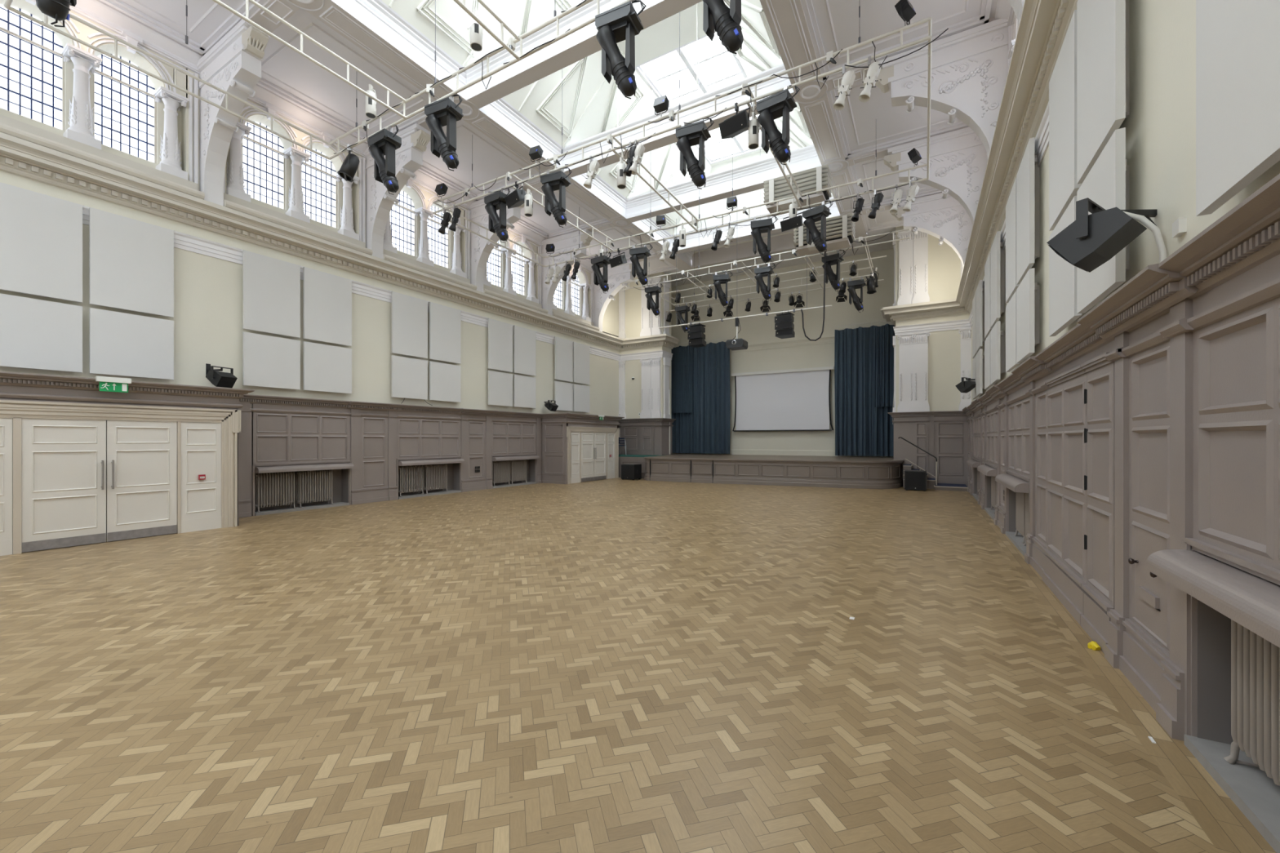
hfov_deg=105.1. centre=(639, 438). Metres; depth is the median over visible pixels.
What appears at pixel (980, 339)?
acoustic panel
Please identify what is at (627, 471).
grille
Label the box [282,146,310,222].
window column
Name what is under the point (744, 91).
clamp
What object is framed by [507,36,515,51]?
clamp
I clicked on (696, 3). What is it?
rod
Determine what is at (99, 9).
trim
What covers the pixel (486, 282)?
window column
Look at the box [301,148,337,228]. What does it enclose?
window
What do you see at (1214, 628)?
trim
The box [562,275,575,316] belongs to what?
window column
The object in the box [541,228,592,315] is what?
bracket
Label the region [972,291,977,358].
acoustic panel
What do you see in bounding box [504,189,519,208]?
grille
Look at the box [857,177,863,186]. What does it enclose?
clamp
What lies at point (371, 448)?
trim
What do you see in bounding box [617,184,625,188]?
grille
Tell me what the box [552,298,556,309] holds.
window column
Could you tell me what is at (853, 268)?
can
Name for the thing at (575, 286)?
window
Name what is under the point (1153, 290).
trim
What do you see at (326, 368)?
acoustic panel
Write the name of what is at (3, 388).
wall
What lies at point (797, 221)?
loudspeaker
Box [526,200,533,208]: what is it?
grille
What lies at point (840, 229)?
unit
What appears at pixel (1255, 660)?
radiator
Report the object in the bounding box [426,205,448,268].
window
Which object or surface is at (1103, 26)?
acoustic panel
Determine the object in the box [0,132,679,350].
trim
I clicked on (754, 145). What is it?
grille
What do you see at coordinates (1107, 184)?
acoustic panel
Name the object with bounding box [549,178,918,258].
cable
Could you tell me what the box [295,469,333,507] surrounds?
radiator
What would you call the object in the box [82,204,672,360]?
trim
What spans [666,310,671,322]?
can
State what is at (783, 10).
trim
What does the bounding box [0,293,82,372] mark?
acoustic panel
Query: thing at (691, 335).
grille
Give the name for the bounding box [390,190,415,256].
window
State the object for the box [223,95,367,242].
trim
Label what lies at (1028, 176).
acoustic panel
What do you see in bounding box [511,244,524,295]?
window
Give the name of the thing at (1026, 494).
radiator
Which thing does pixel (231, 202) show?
trim
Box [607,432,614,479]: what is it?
door
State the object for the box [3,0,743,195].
lighting frame
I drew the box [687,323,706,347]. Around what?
speaker
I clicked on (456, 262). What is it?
window column
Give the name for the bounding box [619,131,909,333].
lighting frame
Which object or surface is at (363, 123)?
clamp
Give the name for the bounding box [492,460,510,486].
radiator
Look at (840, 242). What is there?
tray
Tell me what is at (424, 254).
window column
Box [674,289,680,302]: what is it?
can
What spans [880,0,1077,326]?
trim
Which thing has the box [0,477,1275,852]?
floor
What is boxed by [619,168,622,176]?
grille
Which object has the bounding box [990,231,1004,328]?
acoustic panel
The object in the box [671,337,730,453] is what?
stage curtain
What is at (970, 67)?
bracket
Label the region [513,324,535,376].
acoustic panel
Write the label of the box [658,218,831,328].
bar
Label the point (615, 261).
grille
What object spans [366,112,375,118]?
grille
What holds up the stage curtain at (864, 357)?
hanging from the wall at (757, 330)
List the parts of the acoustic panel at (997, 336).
mounting frame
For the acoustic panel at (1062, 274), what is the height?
1.130 m
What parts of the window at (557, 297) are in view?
frame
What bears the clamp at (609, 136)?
attached to the lighting frame at (929, 20)
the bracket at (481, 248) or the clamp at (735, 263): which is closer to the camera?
the bracket at (481, 248)
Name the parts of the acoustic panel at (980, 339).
mounting frame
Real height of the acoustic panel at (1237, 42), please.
1.130 m
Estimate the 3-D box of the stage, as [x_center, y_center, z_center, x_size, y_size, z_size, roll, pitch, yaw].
[5.009,1.202,19.948,13.450,0.935,5.263,0,0,30]
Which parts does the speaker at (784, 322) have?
fly frame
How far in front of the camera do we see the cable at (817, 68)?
8.80 m
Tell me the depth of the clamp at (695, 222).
14.12 m
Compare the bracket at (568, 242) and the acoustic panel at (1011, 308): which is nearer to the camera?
the acoustic panel at (1011, 308)
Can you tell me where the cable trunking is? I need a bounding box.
[669,389,670,454]
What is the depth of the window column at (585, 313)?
21.34 m
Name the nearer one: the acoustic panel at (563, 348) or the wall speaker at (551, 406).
the wall speaker at (551, 406)
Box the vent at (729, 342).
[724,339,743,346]
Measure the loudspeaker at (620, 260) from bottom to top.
0.564 m
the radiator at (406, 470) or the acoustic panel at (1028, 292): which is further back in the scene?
the radiator at (406, 470)
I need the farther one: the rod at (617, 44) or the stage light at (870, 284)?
the stage light at (870, 284)
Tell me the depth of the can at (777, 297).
19.33 m
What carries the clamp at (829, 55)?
attached to the lighting frame at (929, 20)
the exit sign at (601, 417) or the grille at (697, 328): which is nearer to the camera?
the grille at (697, 328)
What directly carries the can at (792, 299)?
hanging from the lighting frame at (864, 237)
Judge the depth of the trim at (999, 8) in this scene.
8.66 m
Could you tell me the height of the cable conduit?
0.598 m
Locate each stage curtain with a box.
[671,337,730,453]
[834,320,894,456]
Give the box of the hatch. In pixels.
[1128,558,1159,611]
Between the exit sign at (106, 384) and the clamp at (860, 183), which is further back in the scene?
the clamp at (860, 183)
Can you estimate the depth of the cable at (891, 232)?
17.21 m
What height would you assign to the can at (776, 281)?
0.544 m
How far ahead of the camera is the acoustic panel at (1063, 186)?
5.01 m
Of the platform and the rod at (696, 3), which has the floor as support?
the platform
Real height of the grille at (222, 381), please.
0.198 m
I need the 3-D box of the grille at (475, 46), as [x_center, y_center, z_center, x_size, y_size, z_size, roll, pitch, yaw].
[-2.683,-6.427,8.030,0.154,0.001,0.154,0,0,7]
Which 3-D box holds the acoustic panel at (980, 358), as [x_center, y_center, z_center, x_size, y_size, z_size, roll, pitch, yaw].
[8.967,-1.725,12.865,0.155,1.130,1.055,0,0,30]
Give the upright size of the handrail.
1.616 m
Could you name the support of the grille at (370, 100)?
attached to the spotlight at (371, 104)
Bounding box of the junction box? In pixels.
[1172,217,1186,238]
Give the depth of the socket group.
16.00 m
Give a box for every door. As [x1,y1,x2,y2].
[0,417,12,555]
[21,418,106,552]
[106,420,177,542]
[181,422,221,533]
[571,431,580,483]
[581,431,595,482]
[594,432,606,479]
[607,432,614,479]
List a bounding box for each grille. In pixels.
[217,376,236,387]
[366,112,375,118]
[368,96,372,104]
[471,43,481,50]
[474,22,479,33]
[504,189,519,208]
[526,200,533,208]
[551,405,558,411]
[608,255,622,266]
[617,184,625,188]
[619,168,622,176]
[621,465,633,479]
[688,325,701,332]
[688,332,701,338]
[688,338,702,345]
[719,111,747,137]
[749,143,757,148]
[752,125,756,133]
[774,314,791,322]
[775,321,791,328]
[775,328,791,336]
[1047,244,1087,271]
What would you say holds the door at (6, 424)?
in the wall at (3, 388)
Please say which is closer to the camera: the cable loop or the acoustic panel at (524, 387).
the cable loop
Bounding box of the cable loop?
[800,251,826,341]
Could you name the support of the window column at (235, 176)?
attached to the wall at (207, 319)
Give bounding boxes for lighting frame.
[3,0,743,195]
[432,0,932,293]
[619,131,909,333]
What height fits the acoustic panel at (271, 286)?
1.680 m
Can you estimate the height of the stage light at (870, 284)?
0.717 m
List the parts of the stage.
panel moulding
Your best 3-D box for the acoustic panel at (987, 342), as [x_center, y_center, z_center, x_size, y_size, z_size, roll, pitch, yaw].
[7.859,-1.725,10.953,0.155,1.130,1.085,0,0,30]
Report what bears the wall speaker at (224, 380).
attached to the wall at (207, 319)
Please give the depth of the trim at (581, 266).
21.57 m
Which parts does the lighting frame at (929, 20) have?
flood light, profile spotlight, profile spotlight, moving head light, flood light, profile spotlight, flood light, moving head light, profile spotlight, profile spotlight, profile spotlight, profile spotlight, moving head light, profile spotlight, profile spotlight, moving head light, flood light, flood light, profile spotlight, profile spotlight, moving head light, profile spotlight, profile spotlight, flood light, moving head light, moving head light, moving head light, profile spotlight, profile spotlight, profile spotlight, profile spotlight, profile spotlight, flood light, profile spotlight, flood light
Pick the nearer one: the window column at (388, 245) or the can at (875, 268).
the window column at (388, 245)
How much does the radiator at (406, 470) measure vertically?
0.869 m
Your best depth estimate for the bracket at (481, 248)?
15.63 m
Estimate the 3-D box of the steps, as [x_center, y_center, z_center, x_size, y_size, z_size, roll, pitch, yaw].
[9.923,1.282,16.521,1.830,0.775,1.140,0,0,30]
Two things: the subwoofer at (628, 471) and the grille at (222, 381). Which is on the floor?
the subwoofer at (628, 471)
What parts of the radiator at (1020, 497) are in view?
leg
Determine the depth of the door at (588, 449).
19.28 m
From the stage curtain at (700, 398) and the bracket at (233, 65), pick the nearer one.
the bracket at (233, 65)
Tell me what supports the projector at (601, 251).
hanging from the lighting frame at (929, 20)
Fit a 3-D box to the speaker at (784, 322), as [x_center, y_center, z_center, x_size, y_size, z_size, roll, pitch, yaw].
[4.851,-3.833,16.307,0.580,0.873,0.497,0,0,37]
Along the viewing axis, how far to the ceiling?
10.98 m
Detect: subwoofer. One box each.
[621,463,641,479]
[904,470,926,491]
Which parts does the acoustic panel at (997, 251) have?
mounting frame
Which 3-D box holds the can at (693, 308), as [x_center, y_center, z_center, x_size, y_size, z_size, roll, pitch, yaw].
[2.332,-5.693,21.169,0.255,0.544,0.307,0,0,41]
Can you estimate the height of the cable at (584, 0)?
0.574 m
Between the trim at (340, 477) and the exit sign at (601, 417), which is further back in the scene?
the exit sign at (601, 417)
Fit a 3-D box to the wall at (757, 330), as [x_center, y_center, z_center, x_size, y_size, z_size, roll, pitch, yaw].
[6.007,-3.280,21.718,14.600,9.900,1.800,0,0,30]
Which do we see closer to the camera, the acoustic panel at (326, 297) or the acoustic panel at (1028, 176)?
the acoustic panel at (1028, 176)
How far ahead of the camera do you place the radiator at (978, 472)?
13.82 m
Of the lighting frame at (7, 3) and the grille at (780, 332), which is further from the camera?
the grille at (780, 332)
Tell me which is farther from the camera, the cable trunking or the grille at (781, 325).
the cable trunking
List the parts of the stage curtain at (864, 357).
curtain rail, tied leg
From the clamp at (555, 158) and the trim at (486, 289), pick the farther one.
the trim at (486, 289)
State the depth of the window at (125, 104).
9.22 m
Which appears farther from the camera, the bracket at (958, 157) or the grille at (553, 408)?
the grille at (553, 408)
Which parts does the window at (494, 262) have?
frame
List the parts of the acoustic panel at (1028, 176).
mounting frame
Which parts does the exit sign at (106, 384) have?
sign plate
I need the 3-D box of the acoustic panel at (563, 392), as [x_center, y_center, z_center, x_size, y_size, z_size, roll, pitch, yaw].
[-3.119,-1.720,19.820,0.155,1.140,1.090,0,0,30]
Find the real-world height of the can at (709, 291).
0.544 m
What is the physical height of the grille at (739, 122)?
0.220 m
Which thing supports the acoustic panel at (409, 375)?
attached to the wall at (207, 319)
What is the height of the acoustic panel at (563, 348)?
1.680 m
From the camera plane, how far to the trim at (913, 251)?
17.51 m
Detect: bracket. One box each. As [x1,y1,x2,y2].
[196,19,270,205]
[364,123,431,259]
[469,186,526,292]
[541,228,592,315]
[593,259,633,332]
[875,17,1008,159]
[883,126,986,226]
[891,192,972,266]
[1007,0,1024,26]
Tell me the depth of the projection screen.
21.93 m
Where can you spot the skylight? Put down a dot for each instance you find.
(589, 103)
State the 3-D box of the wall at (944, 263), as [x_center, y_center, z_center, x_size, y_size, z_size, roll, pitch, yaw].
[5.385,-3.080,20.546,15.300,9.500,0.950,0,0,30]
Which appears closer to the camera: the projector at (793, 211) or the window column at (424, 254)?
the projector at (793, 211)
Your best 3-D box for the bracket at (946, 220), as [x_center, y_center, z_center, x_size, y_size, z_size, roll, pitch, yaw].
[9.169,-6.165,15.357,2.307,2.850,0.390,0,0,30]
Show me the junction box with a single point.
(1180, 225)
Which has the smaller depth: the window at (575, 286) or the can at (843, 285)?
the can at (843, 285)
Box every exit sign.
[95,376,131,392]
[598,414,604,420]
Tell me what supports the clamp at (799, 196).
attached to the lighting frame at (929, 20)
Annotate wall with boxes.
[0,0,619,416]
[0,385,239,525]
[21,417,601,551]
[561,417,618,484]
[619,226,970,418]
[671,248,893,450]
[971,0,1279,401]
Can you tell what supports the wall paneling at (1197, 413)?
attached to the wall at (1160, 126)
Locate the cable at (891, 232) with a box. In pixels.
[634,231,891,289]
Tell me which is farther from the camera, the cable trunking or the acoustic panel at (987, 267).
the cable trunking
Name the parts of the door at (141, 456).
pull handle, kick plate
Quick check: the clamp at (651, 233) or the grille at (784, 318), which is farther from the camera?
the grille at (784, 318)
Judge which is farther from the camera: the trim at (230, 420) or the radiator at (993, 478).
the radiator at (993, 478)
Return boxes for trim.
[0,114,204,199]
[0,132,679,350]
[0,173,1279,426]
[0,400,240,554]
[25,0,200,183]
[75,0,593,270]
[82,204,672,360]
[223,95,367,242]
[223,192,373,255]
[237,417,566,525]
[239,401,620,517]
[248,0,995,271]
[254,481,536,515]
[255,454,535,511]
[331,0,839,266]
[346,263,1198,420]
[383,248,476,289]
[405,177,471,279]
[483,284,548,313]
[506,227,542,304]
[552,308,599,330]
[566,426,619,484]
[568,262,593,322]
[618,230,971,418]
[620,415,968,487]
[671,336,893,457]
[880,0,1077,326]
[893,101,1048,335]
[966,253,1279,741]
[972,493,1279,852]
[973,467,1233,744]
[989,0,1010,19]
[1007,5,1018,70]
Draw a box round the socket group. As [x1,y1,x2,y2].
[475,466,479,472]
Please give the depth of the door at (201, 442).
8.94 m
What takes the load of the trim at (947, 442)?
attached to the wall at (944, 263)
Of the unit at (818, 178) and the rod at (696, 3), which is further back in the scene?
the unit at (818, 178)
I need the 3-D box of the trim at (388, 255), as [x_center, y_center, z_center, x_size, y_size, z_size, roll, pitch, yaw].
[-6.135,-4.930,14.361,0.415,0.400,3.070,0,0,30]
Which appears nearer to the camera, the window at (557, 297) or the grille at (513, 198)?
the grille at (513, 198)
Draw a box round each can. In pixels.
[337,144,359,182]
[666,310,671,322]
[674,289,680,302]
[690,301,697,314]
[706,284,712,297]
[706,303,712,316]
[727,295,733,308]
[745,297,751,311]
[773,273,779,288]
[773,288,780,302]
[788,292,795,306]
[808,266,816,282]
[839,278,846,293]
[848,260,857,275]
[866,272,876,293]
[869,267,879,287]
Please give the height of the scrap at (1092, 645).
0.062 m
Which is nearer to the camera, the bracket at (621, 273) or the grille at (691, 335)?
the grille at (691, 335)
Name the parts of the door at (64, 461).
kick plate, pull handle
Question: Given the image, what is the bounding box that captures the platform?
[618,454,659,478]
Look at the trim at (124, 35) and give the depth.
9.42 m
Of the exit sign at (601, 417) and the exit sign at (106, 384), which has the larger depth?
the exit sign at (601, 417)
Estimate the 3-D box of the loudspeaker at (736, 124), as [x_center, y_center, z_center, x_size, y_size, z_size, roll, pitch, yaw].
[1.764,-5.823,8.921,0.560,0.564,0.345,0,0,43]
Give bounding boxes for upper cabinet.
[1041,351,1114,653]
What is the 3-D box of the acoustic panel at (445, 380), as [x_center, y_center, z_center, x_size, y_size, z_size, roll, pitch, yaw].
[-5.959,-1.720,14.924,0.155,1.140,1.100,0,0,30]
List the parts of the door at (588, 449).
kick plate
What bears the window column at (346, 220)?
attached to the wall at (207, 319)
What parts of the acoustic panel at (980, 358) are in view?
mounting frame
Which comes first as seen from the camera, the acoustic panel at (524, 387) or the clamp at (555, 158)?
the clamp at (555, 158)
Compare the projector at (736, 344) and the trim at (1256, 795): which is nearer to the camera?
the trim at (1256, 795)
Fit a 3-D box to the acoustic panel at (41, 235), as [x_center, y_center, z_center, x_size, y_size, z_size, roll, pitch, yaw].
[-9.963,-3.200,8.021,0.155,1.680,1.090,0,0,30]
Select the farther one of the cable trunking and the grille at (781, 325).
the cable trunking
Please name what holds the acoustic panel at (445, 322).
attached to the wall at (207, 319)
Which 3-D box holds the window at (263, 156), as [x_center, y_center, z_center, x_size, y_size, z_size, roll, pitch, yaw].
[-8.572,-6.245,11.151,0.060,1.850,0.860,0,0,30]
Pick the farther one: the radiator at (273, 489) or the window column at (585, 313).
the window column at (585, 313)
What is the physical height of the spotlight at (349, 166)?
0.735 m
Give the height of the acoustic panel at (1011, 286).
1.680 m
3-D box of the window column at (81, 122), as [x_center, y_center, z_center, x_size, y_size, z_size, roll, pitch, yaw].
[-9.817,-5.935,8.613,0.423,1.630,0.410,0,0,30]
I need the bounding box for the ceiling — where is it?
[120,0,982,287]
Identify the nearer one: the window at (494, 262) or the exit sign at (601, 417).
the window at (494, 262)
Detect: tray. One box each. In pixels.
[766,191,826,216]
[795,237,850,256]
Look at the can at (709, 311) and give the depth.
21.62 m
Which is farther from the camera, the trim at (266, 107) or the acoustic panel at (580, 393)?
the acoustic panel at (580, 393)
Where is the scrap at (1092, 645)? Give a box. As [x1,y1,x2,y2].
[1087,640,1101,650]
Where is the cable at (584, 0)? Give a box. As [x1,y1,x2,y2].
[333,0,586,154]
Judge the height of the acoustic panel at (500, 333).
1.680 m
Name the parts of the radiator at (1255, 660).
leg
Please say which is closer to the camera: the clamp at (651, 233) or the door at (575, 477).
the clamp at (651, 233)
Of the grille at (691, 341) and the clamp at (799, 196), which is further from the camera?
the grille at (691, 341)
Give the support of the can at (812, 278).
hanging from the lighting frame at (864, 237)
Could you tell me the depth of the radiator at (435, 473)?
14.79 m
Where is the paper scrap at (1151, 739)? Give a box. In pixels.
[1147,736,1155,743]
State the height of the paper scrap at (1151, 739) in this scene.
0.006 m
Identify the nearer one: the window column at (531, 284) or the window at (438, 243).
the window at (438, 243)
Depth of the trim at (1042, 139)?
15.77 m
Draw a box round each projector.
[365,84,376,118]
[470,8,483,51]
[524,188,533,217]
[598,244,604,256]
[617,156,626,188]
[679,225,686,247]
[724,317,747,350]
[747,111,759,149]
[789,198,797,218]
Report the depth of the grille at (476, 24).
7.94 m
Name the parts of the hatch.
knob, knob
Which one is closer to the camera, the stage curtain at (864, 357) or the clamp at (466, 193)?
the clamp at (466, 193)
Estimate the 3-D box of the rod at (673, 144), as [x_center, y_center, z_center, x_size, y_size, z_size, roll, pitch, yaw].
[1.076,-9.330,15.907,0.031,2.200,0.031,0,0,30]
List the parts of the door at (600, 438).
kick plate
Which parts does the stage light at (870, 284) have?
colour frame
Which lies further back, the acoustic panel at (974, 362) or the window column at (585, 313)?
the window column at (585, 313)
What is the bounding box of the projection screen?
[731,366,834,431]
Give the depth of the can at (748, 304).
20.73 m
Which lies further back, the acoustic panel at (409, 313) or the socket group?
the socket group
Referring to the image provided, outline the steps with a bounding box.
[902,464,968,491]
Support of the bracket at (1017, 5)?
attached to the wall at (1160, 126)
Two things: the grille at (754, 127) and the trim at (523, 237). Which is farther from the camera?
the trim at (523, 237)
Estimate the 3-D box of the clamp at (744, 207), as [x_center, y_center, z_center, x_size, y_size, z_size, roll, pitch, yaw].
[2.891,-6.226,13.412,0.159,0.247,0.122,0,0,14]
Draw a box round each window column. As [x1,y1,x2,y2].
[60,42,102,149]
[152,85,188,179]
[226,121,251,202]
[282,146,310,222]
[334,173,359,239]
[383,196,397,253]
[413,206,434,266]
[448,222,466,277]
[483,265,491,286]
[500,246,516,295]
[523,257,539,303]
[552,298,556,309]
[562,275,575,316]
[578,282,591,322]
[1007,39,1015,63]
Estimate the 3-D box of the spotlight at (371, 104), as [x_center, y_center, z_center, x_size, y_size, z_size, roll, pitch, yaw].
[-5.314,-6.685,9.672,0.191,0.600,0.193,0,0,-43]
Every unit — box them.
[763,164,831,216]
[793,213,855,256]
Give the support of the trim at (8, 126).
attached to the wall at (207, 319)
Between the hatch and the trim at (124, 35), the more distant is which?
the trim at (124, 35)
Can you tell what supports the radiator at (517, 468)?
on the trim at (406, 496)
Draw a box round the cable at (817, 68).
[438,27,948,203]
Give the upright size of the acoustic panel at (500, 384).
1.140 m
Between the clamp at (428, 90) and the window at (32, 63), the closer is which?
the window at (32, 63)
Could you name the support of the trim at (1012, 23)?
attached to the wall at (1160, 126)
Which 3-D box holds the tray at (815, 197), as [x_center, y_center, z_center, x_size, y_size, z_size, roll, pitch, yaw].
[4.360,-6.530,13.656,1.500,0.080,0.600,0,0,30]
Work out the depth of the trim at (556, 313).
20.16 m
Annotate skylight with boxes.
[382,0,833,253]
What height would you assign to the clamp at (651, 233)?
0.247 m
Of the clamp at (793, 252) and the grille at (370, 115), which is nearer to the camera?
the grille at (370, 115)
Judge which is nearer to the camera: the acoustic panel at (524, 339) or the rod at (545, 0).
the rod at (545, 0)
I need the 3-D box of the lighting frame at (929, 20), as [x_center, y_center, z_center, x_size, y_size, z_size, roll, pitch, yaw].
[0.545,-7.667,12.214,11.521,5.927,5.012,0,0,30]
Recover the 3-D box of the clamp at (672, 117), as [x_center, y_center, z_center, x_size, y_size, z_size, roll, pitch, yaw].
[0.634,-6.266,9.544,0.122,0.247,0.160,0,0,-38]
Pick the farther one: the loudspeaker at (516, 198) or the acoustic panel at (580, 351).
the acoustic panel at (580, 351)
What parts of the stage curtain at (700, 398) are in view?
tied leg, curtain rail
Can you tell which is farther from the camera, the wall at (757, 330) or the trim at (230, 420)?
the wall at (757, 330)
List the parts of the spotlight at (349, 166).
colour frame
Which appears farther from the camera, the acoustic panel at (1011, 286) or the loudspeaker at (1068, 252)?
the acoustic panel at (1011, 286)
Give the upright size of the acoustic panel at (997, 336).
1.130 m
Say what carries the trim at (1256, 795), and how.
attached to the wall at (1160, 126)
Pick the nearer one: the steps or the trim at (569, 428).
the steps
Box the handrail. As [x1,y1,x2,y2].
[897,436,937,484]
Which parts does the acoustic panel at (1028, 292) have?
mounting frame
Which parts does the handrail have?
rail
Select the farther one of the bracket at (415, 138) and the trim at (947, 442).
the trim at (947, 442)
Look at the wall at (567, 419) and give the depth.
19.08 m
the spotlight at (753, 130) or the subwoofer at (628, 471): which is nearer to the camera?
the spotlight at (753, 130)
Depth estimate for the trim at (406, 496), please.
12.19 m
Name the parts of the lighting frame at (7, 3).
moving head light, carry handle, moving head light, moving head light, moving head light, carry handle, moving head light, carry handle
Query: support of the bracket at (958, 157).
attached to the wall at (1160, 126)
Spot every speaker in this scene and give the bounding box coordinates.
[205,363,237,387]
[543,400,558,411]
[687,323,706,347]
[774,310,795,338]
[955,377,976,393]
[1046,197,1156,271]
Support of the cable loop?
hanging from the unit at (840, 229)
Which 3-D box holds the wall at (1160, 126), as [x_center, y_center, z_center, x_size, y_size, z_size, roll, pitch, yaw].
[5.091,-3.055,5.429,0.600,9.450,26.500,0,0,30]
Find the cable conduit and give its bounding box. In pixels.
[1123,211,1166,262]
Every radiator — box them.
[254,471,295,512]
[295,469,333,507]
[398,465,423,497]
[422,463,448,493]
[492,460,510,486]
[507,459,527,484]
[976,470,979,494]
[990,475,995,514]
[1013,492,1025,543]
[1023,493,1028,546]
[1223,619,1279,786]
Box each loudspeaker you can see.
[504,181,525,208]
[608,248,626,267]
[718,102,750,139]
[780,212,803,231]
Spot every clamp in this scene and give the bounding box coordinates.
[361,120,368,130]
[426,84,434,97]
[464,187,469,195]
[506,171,511,181]
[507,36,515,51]
[553,154,559,164]
[606,133,612,144]
[648,229,653,237]
[668,110,675,121]
[693,218,697,226]
[733,260,737,266]
[741,83,750,96]
[742,206,748,215]
[791,248,796,256]
[796,193,803,202]
[826,50,836,64]
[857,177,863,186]
[857,236,864,244]
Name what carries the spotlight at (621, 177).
hanging from the lighting frame at (929, 20)
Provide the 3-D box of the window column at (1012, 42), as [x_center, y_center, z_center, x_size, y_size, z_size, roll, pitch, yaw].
[6.566,-5.935,8.359,0.423,1.630,0.410,0,0,30]
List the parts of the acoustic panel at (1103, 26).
mounting frame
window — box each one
[0,4,64,130]
[93,53,156,163]
[242,121,284,209]
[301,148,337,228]
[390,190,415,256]
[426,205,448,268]
[486,240,501,287]
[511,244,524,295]
[553,277,562,309]
[570,275,580,315]
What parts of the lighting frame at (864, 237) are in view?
moving head light, moving head light, fresnel light, barn door, moving head light, fresnel light, barn door, moving head light, fresnel light, barn door, fresnel light, barn door, moving head light, fresnel light, barn door, moving head light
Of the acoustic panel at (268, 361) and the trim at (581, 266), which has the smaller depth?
the acoustic panel at (268, 361)
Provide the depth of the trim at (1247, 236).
4.11 m
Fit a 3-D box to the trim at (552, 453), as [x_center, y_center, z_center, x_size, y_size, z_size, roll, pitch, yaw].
[-4.867,0.420,15.556,1.210,2.500,13.690,0,0,30]
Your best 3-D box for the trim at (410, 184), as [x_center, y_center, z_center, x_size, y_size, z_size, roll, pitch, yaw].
[-6.254,-6.175,14.430,0.140,2.570,3.200,0,0,30]
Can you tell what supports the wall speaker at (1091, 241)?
attached to the wall at (1160, 126)
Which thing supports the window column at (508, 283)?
attached to the wall at (207, 319)
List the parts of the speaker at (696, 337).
fly frame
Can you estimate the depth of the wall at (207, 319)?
10.82 m
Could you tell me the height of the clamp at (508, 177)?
0.247 m
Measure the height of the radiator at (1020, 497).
0.869 m
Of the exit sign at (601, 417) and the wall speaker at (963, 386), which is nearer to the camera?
the wall speaker at (963, 386)
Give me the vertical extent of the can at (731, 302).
0.544 m
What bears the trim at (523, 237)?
attached to the wall at (207, 319)
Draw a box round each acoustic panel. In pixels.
[0,182,82,302]
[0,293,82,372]
[88,207,173,317]
[88,307,173,379]
[242,249,300,337]
[242,332,300,389]
[302,266,351,346]
[302,341,351,393]
[391,291,427,358]
[391,355,427,399]
[429,302,461,364]
[429,361,461,402]
[488,318,512,372]
[488,370,512,406]
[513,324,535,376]
[513,374,535,408]
[554,336,573,382]
[554,381,573,411]
[573,342,589,384]
[573,383,589,412]
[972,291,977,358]
[972,355,977,399]
[976,280,986,352]
[976,348,984,396]
[984,251,992,337]
[984,333,993,389]
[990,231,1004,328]
[990,320,1004,384]
[1005,177,1018,302]
[1005,290,1020,372]
[1016,137,1039,284]
[1016,267,1039,363]
[1048,9,1082,231]
[1048,195,1082,336]
[1076,0,1129,184]
[1076,127,1129,313]
[1195,0,1279,216]
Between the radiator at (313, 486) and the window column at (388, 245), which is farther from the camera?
the window column at (388, 245)
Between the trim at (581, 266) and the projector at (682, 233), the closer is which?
the projector at (682, 233)
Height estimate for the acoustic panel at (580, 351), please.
1.680 m
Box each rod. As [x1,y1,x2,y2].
[545,0,546,21]
[617,44,618,126]
[672,143,673,185]
[696,3,697,88]
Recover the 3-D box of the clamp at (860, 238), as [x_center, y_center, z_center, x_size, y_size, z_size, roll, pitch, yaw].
[6.939,-6.206,15.337,0.159,0.247,0.122,0,0,4]
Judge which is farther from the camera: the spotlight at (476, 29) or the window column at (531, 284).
the window column at (531, 284)
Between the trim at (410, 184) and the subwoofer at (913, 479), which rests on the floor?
the subwoofer at (913, 479)
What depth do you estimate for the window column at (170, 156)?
9.55 m
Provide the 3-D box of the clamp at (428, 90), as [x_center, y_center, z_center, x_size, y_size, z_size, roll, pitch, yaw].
[-3.824,-6.366,8.979,0.160,0.247,0.122,0,0,4]
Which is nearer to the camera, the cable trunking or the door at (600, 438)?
the door at (600, 438)
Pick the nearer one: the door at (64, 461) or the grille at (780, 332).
the door at (64, 461)
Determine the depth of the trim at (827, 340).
22.04 m
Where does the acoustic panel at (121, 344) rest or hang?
attached to the wall at (207, 319)
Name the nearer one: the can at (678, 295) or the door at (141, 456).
the door at (141, 456)
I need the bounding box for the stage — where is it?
[644,453,904,488]
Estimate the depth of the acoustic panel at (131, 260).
8.96 m
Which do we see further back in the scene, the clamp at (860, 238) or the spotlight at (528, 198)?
the clamp at (860, 238)
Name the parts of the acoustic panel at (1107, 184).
mounting frame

